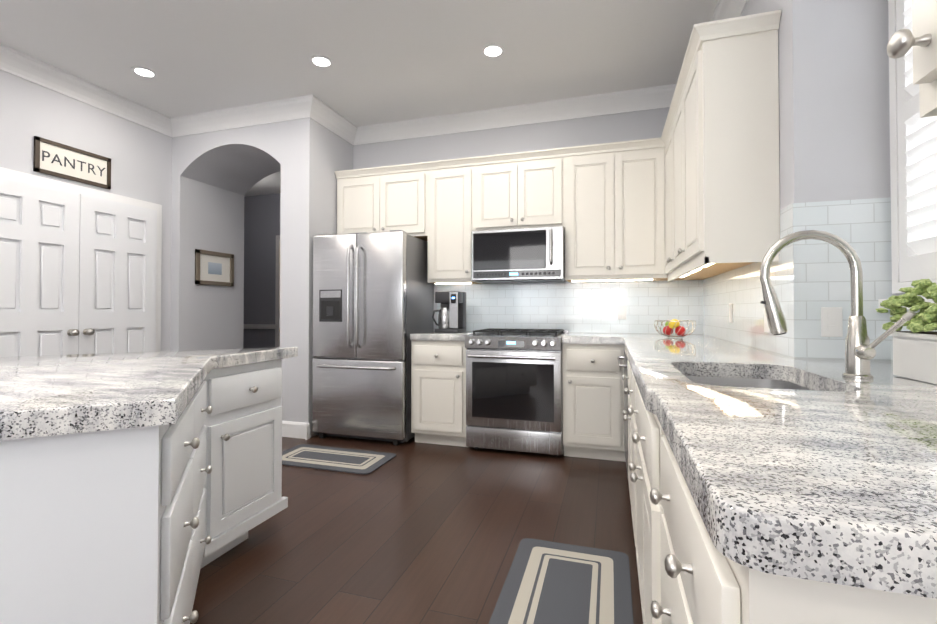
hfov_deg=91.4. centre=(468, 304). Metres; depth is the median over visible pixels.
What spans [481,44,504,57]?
recessed light
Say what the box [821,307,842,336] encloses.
electrical outlet
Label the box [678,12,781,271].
upper cabinet
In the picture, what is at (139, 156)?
wall
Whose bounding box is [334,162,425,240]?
upper cabinet
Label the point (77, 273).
pantry doors
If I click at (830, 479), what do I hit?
countertop
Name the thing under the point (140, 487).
kitchen island
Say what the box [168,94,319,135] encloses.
crown molding
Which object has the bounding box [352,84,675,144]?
crown molding
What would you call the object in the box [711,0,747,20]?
crown molding
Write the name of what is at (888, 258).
wall tile
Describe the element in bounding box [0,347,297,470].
island countertop
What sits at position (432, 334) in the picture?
countertop
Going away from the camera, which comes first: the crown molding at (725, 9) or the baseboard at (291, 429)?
the crown molding at (725, 9)
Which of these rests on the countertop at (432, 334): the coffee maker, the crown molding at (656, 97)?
the coffee maker
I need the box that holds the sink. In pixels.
[694,374,801,385]
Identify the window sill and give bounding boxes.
[878,297,936,308]
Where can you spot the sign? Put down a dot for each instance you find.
(55, 159)
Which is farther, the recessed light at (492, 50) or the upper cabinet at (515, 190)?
the upper cabinet at (515, 190)
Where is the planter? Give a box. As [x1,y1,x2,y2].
[876,279,936,383]
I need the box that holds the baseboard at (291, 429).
[282,421,309,439]
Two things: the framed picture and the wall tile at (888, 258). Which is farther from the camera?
the framed picture
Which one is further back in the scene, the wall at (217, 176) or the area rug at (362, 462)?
the wall at (217, 176)
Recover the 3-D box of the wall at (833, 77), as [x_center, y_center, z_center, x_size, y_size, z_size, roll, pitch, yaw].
[1.829,-0.320,2.716,0.440,2.925,1.900,0,-1,17]
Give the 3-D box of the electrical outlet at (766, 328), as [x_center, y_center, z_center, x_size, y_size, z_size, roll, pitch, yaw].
[1.421,0.075,2.178,0.006,0.118,0.072,0,-1,17]
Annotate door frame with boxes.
[0,167,161,350]
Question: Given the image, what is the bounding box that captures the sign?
[33,136,110,188]
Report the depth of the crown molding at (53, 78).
3.61 m
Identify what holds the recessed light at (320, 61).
in the ceiling
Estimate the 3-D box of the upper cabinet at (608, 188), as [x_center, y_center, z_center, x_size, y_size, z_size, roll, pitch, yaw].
[1.179,-0.733,3.716,0.758,1.067,0.378,0,-1,17]
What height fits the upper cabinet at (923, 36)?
1.045 m
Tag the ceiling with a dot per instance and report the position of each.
(397, 60)
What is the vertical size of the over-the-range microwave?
0.425 m
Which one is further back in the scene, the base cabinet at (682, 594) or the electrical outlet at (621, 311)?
the electrical outlet at (621, 311)
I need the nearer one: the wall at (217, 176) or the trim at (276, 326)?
the wall at (217, 176)
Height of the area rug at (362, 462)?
0.010 m
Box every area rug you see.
[282,444,395,474]
[489,538,633,623]
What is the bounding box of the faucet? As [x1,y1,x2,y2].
[760,230,915,377]
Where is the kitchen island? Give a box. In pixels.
[0,399,287,623]
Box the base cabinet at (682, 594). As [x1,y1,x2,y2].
[654,562,936,623]
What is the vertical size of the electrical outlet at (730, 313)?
0.118 m
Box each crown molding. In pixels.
[0,43,178,137]
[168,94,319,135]
[312,100,359,143]
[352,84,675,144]
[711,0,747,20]
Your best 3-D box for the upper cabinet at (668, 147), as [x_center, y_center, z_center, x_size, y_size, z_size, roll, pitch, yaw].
[1.476,-0.743,2.978,0.379,1.067,1.008,0,-1,17]
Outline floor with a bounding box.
[190,435,642,623]
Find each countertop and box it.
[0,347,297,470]
[410,331,479,337]
[411,334,936,605]
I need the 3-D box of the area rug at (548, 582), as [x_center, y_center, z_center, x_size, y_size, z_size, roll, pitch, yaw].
[0.303,1.120,1.531,0.485,0.010,1.270,0,-1,17]
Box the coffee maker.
[432,291,465,332]
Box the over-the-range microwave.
[471,226,566,282]
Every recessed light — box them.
[131,66,157,78]
[309,55,332,67]
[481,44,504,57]
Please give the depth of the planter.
1.26 m
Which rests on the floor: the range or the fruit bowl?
the range
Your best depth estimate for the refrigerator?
3.82 m
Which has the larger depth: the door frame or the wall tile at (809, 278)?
the door frame
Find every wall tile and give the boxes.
[437,280,700,333]
[701,203,796,357]
[793,198,888,359]
[885,197,936,360]
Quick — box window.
[888,0,936,293]
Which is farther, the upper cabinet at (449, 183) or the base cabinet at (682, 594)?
the upper cabinet at (449, 183)
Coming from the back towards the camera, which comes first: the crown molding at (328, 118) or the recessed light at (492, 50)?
the crown molding at (328, 118)
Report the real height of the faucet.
0.428 m
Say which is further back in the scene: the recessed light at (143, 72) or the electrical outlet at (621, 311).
the electrical outlet at (621, 311)
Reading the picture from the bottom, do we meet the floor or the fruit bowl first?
the floor
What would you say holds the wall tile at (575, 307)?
attached to the wall at (629, 126)
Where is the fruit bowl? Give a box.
[654,319,695,336]
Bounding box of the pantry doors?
[0,176,156,356]
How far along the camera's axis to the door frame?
3.92 m
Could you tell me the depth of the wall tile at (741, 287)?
2.41 m
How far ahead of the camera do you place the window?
1.66 m
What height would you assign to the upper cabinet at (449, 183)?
1.067 m
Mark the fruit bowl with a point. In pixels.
(670, 326)
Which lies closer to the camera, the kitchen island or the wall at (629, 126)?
the kitchen island
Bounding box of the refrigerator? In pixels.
[312,230,433,444]
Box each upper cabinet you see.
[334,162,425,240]
[426,157,482,284]
[474,148,561,230]
[562,138,661,281]
[654,72,736,279]
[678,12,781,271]
[887,0,936,117]
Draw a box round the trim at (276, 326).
[243,235,279,346]
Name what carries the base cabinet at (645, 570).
on the floor
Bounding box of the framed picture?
[195,249,233,285]
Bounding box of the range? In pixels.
[465,328,568,455]
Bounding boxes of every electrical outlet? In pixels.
[617,305,625,318]
[729,304,732,322]
[764,308,769,332]
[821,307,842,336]
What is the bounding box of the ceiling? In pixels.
[0,0,717,196]
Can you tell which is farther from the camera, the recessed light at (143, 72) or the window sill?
the recessed light at (143, 72)
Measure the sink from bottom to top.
0.212 m
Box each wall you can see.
[0,70,171,350]
[170,117,352,437]
[243,193,280,347]
[353,107,669,330]
[742,0,889,210]
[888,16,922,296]

